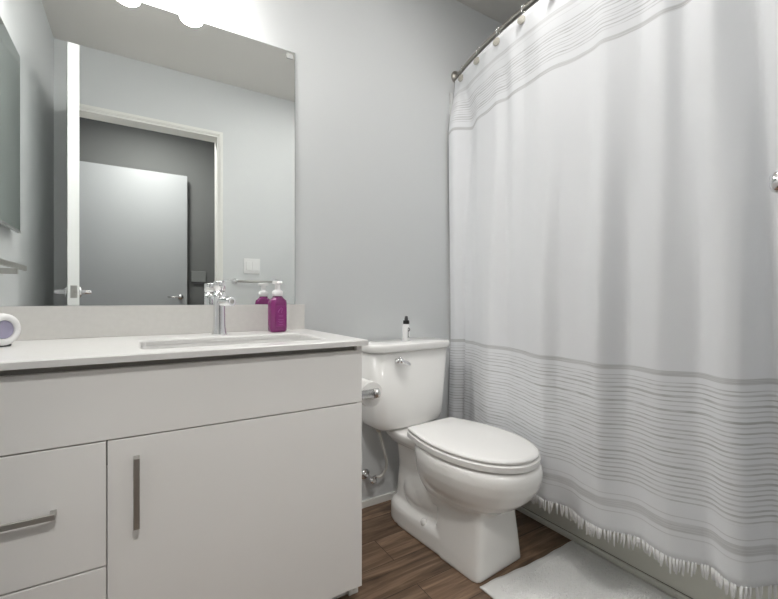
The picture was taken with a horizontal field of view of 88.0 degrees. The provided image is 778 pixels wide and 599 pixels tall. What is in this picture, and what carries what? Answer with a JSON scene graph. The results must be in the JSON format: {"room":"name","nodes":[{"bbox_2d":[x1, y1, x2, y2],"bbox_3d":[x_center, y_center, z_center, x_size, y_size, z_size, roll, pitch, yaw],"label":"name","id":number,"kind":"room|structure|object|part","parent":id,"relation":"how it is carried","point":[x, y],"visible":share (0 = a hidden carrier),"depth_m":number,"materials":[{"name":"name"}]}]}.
{"room":"bathroom","nodes":[
{"label":"bathroom","id":0,"kind":"room"},
{"bbox_2d":[0,0,506,500],"bbox_3d":[-0.147,-0.333,1.980,2.960,2.665,0.100,0,0,-32],"label":"wall","id":1,"kind":"structure","parent":0,"point":[374,84],"depth_m":1.96,"materials":[{"name":"white paint"}]},
{"bbox_2d":[0,0,294,305],"bbox_3d":[-0.849,-0.524,1.480,1.037,1.092,0.010,0,0,-32],"label":"wall mirror","id":2,"kind":"object","parent":1,"relation":"attached to","point":[147,152],"visible":0.99,"depth_m":1.44,"materials":[{"name":"grey mirror"}]},
{"bbox_2d":[0,304,304,340],"bbox_3d":[-0.830,0.077,1.485,1.075,0.107,0.020,0,0,-32],"label":"backsplash","id":3,"kind":"structure","parent":1,"relation":"attached to","point":[36,322],"depth_m":1.43,"materials":[{"name":"stone"}]},
{"bbox_2d":[362,430,387,483],"bbox_3d":[-0.061,0.726,1.901,0.108,0.295,0.126,0,0,-32],"label":"water supply valve","id":4,"kind":"object","parent":1,"relation":"attached to","point":[365,472],"visible":0.94,"depth_m":1.90,"materials":[{"name":"silver metal"}]},
{"bbox_3d":[-0.073,0.845,1.871,0.034,0.024,0.016,0,0,-32],"label":"valve handle","id":5,"kind":"part","parent":4,"relation":"part of","materials":[{"name":"silver metal"}]},
{"bbox_2d":[362,490,396,508],"bbox_3d":[0.010,0.983,2.012,0.897,0.034,0.012,0,0,-32],"label":"baseboard","id":6,"kind":"structure","parent":1,"relation":"attached to","point":[388,496],"depth_m":1.97,"materials":[{"name":"white paint"}]},
{"bbox_2d":[451,0,536,82],"bbox_3d":[0.764,-1.232,1.537,0.184,0.068,1.614,0,0,-32],"label":"shower curtain rod","id":7,"kind":"object","parent":1,"relation":"attached to","point":[455,74],"visible":0.86,"depth_m":1.89,"materials":[{"name":"grey metal"}]},
{"bbox_2d":[458,65,462,81],"bbox_3d":[0.394,-1.205,2.158,0.039,0.090,0.036,0,0,-40],"label":"curtain ring","id":8,"kind":"object","parent":7,"relation":"hanging from","point":[460,78],"visible":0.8,"depth_m":2.15,"materials":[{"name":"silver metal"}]},
{"bbox_2d":[473,47,480,64],"bbox_3d":[0.444,-1.205,2.004,0.039,0.090,0.036,0,0,-44],"label":"curtain ring","id":9,"kind":"object","parent":7,"relation":"hanging from","point":[476,60],"visible":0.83,"depth_m":1.99,"materials":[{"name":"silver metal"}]},
{"bbox_2d":[493,27,499,45],"bbox_3d":[0.502,-1.205,1.856,0.036,0.090,0.039,0,0,43],"label":"curtain ring","id":10,"kind":"object","parent":7,"relation":"hanging from","point":[496,41],"visible":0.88,"depth_m":1.84,"materials":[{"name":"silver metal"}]},
{"bbox_2d":[517,4,524,24],"bbox_3d":[0.569,-1.205,1.713,0.036,0.090,0.039,0,0,39],"label":"curtain ring","id":11,"kind":"object","parent":7,"relation":"hanging from","point":[521,19],"visible":0.86,"depth_m":1.70,"materials":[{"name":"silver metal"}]},
{"bbox_2d":[448,0,777,598],"bbox_3d":[0.707,-0.190,1.524,0.178,2.028,1.544,0,0,-32],"label":"shower curtain","id":12,"kind":"object","parent":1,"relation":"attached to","point":[613,208],"visible":0.88,"depth_m":1.33,"materials":[{"name":"fabric"}]},
{"bbox_2d":[457,0,538,26],"bbox_3d":[0.284,-1.690,1.286,2.960,0.050,1.735,0,0,-32],"label":"ceiling","id":13,"kind":"structure","parent":0,"point":[500,11],"depth_m":2.30,"materials":[{"name":"white paint"}]},
{"bbox_2d":[337,500,691,598],"bbox_3d":[0.333,1.025,0.507,3.700,0.050,3.110,0,0,-32],"label":"floor","id":14,"kind":"structure","parent":0,"point":[395,565],"depth_m":1.53,"materials":[{"name":"brown wood"}]},
{"bbox_2d":[0,338,361,598],"bbox_3d":[-0.675,0.575,1.255,1.095,0.850,0.573,0,0,-32],"label":"vanity cabinet","id":15,"kind":"object","parent":14,"relation":"on","point":[238,476],"visible":1,"depth_m":1.04,"materials":[{"name":"laminate"}]},
{"bbox_3d":[-0.829,0.478,0.838,0.212,0.013,0.026,0,0,-32],"label":"handle","id":16,"kind":"part","parent":15,"relation":"part of","materials":[{"name":"silver metal"}]},
{"bbox_3d":[-0.841,0.784,0.857,0.394,0.300,0.019,0,0,-32],"label":"drawer","id":17,"kind":"part","parent":15,"relation":"part of","materials":[{"name":"laminate"}]},
{"bbox_3d":[-0.841,0.483,0.857,0.394,0.292,0.019,0,0,-32],"label":"drawer","id":18,"kind":"part","parent":15,"relation":"part of","materials":[{"name":"laminate"}]},
{"bbox_3d":[-0.610,0.467,0.974,0.013,0.170,0.026,0,0,-32],"label":"handle","id":19,"kind":"part","parent":15,"relation":"part of","materials":[{"name":"silver metal"}]},
{"bbox_3d":[-0.561,0.275,1.053,1.041,0.250,0.018,0,0,-32],"label":"shadow rail","id":20,"kind":"part","parent":15,"relation":"part of","materials":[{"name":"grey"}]},
{"bbox_2d":[0,304,367,370],"bbox_3d":[-0.679,0.116,1.253,1.087,0.186,0.573,0,0,-32],"label":"countertop","id":21,"kind":"structure","parent":15,"relation":"on","point":[50,336],"depth_m":1.33,"materials":[{"name":"white stone"}]},
{"bbox_2d":[0,313,20,346],"bbox_3d":[-1.091,0.085,1.103,0.100,0.092,0.089,0,0,9],"label":"machine","id":22,"kind":"object","parent":21,"relation":"on","point":[10,327],"visible":1,"depth_m":1.11,"materials":[{"name":"white plastic"}]},
{"bbox_2d":[211,280,235,334],"bbox_3d":[-0.602,0.031,1.465,0.104,0.200,0.055,0,0,36],"label":"faucet","id":23,"kind":"object","parent":21,"relation":"on","point":[220,301],"visible":1,"depth_m":1.46,"materials":[{"name":"silver metal"}]},
{"bbox_3d":[-0.588,0.009,1.457,0.070,0.035,0.035,0,0,33],"label":"spout","id":24,"kind":"part","parent":23,"relation":"part of","materials":[{"name":"silver metal"}]},
{"bbox_2d":[141,338,305,348],"bbox_3d":[-0.495,0.179,1.299,0.520,0.059,0.280,0,0,-32],"label":"basin","id":25,"kind":"object","parent":21,"relation":"in","point":[197,342],"depth_m":1.38,"materials":[{"name":"white ceramic"}]},
{"bbox_2d":[268,281,286,331],"bbox_3d":[-0.441,0.029,1.602,0.071,0.202,0.057,0,0,-44],"label":"soap bottle","id":26,"kind":"object","parent":21,"relation":"on","point":[277,305],"visible":1,"depth_m":1.58,"materials":[{"name":"purple plastic"}]},
{"bbox_3d":[-0.382,0.636,1.142,0.680,0.596,0.019,0,0,-32],"label":"door","id":27,"kind":"part","parent":15,"relation":"part of","materials":[{"name":"laminate"}]},
{"bbox_2d":[362,388,380,399],"bbox_3d":[-0.106,0.325,1.427,0.088,0.048,0.174,0,0,-32],"label":"toilet paper holder","id":28,"kind":"object","parent":15,"relation":"attached to","point":[371,393],"visible":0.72,"depth_m":1.37,"materials":[{"name":"silver metal"}]},
{"bbox_3d":[-0.083,0.325,1.367,0.066,0.048,0.048,0,0,-32],"label":"post","id":29,"kind":"part","parent":28,"relation":"part of","materials":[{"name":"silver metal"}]},
{"bbox_2d":[362,378,381,406],"bbox_3d":[-0.087,0.336,1.455,0.088,0.088,0.100,0,0,-32],"label":"toilet paper roll","id":30,"kind":"object","parent":28,"relation":"on","point":[366,384],"visible":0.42,"depth_m":1.41,"materials":[{"name":"white paper"}]},
{"bbox_2d":[362,337,542,582],"bbox_3d":[0.254,0.600,1.681,0.472,0.800,0.800,0,0,-36],"label":"toilet","id":31,"kind":"object","parent":14,"relation":"on","point":[461,484],"visible":0.99,"depth_m":1.56,"materials":[{"name":"white ceramic"}]},
{"bbox_3d":[0.063,0.276,1.780,0.075,0.045,0.029,0,0,-29],"label":"flush lever","id":32,"kind":"part","parent":31,"relation":"part of","materials":[{"name":"silver metal"}]},
{"bbox_3d":[0.076,0.414,1.923,0.452,0.356,0.190,0,0,-36],"label":"tank","id":33,"kind":"part","parent":31,"relation":"part of","materials":[{"name":"white ceramic"}]},
{"bbox_3d":[0.078,0.218,1.920,0.472,0.036,0.206,0,0,-36],"label":"tank lid","id":34,"kind":"part","parent":31,"relation":"part of","materials":[{"name":"white ceramic"}]},
{"bbox_2d":[403,316,409,340],"bbox_3d":[0.083,0.140,1.928,0.036,0.118,0.037,0,0,-7],"label":"spray bottle","id":35,"kind":"object","parent":31,"relation":"on","point":[406,327],"visible":1,"depth_m":1.91,"materials":[{"name":"white plastic"}]},
{"bbox_3d":[0.263,0.794,1.669,0.367,0.412,0.771,0,0,-36],"label":"bowl","id":36,"kind":"part","parent":31,"relation":"part of","materials":[{"name":"white ceramic"}]},
{"bbox_3d":[0.333,0.546,1.574,0.354,0.016,0.513,0,0,-36],"label":"seat","id":37,"kind":"part","parent":31,"relation":"part of","materials":[{"name":"white plastic"}]},
{"bbox_3d":[0.335,0.571,1.571,0.362,0.026,0.517,0,0,-36],"label":"seat","id":38,"kind":"part","parent":31,"relation":"part of","materials":[{"name":"white plastic"}]},
{"bbox_2d":[480,541,675,598],"bbox_3d":[0.755,0.990,1.163,0.519,0.019,0.858,0,0,-32],"label":"bath mat","id":39,"kind":"object","parent":14,"relation":"on","point":[571,570],"visible":1,"depth_m":1.41,"materials":[{"name":"white fabric"}]},
{"bbox_2d":[516,500,777,598],"bbox_3d":[1.146,0.800,1.774,0.779,0.400,1.613,0,0,-32],"label":"bathtub","id":40,"kind":"object","parent":14,"relation":"on","point":[696,586],"visible":0.04,"depth_m":1.45,"materials":[{"name":"white plastic"}]},
{"bbox_3d":[0.762,-0.333,0.517,2.960,2.665,0.115,0,0,-32],"label":"wall","id":41,"kind":"structure","parent":0,"visible":0},
{"bbox_2d":[769,170,777,193],"bbox_3d":[0.612,-0.137,0.534,0.378,0.048,0.070,0,0,-32],"label":"towel bar","id":42,"kind":"object","parent":41,"relation":"attached to","point":[773,180],"visible":1,"depth_m":0.47,"materials":[{"name":"silver metal"}]},
{"bbox_3d":[1.520,-0.333,2.007,0.100,2.665,1.615,0,0,-32],"label":"wall","id":43,"kind":"structure","parent":0,"visible":0},
{"bbox_2d":[449,92,453,376],"bbox_3d":[1.117,-0.266,1.756,0.847,1.729,1.613,0,0,-32],"label":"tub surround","id":44,"kind":"object","parent":43,"relation":"attached to","point":[451,95],"visible":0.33,"depth_m":2.22,"materials":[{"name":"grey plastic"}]}
]}

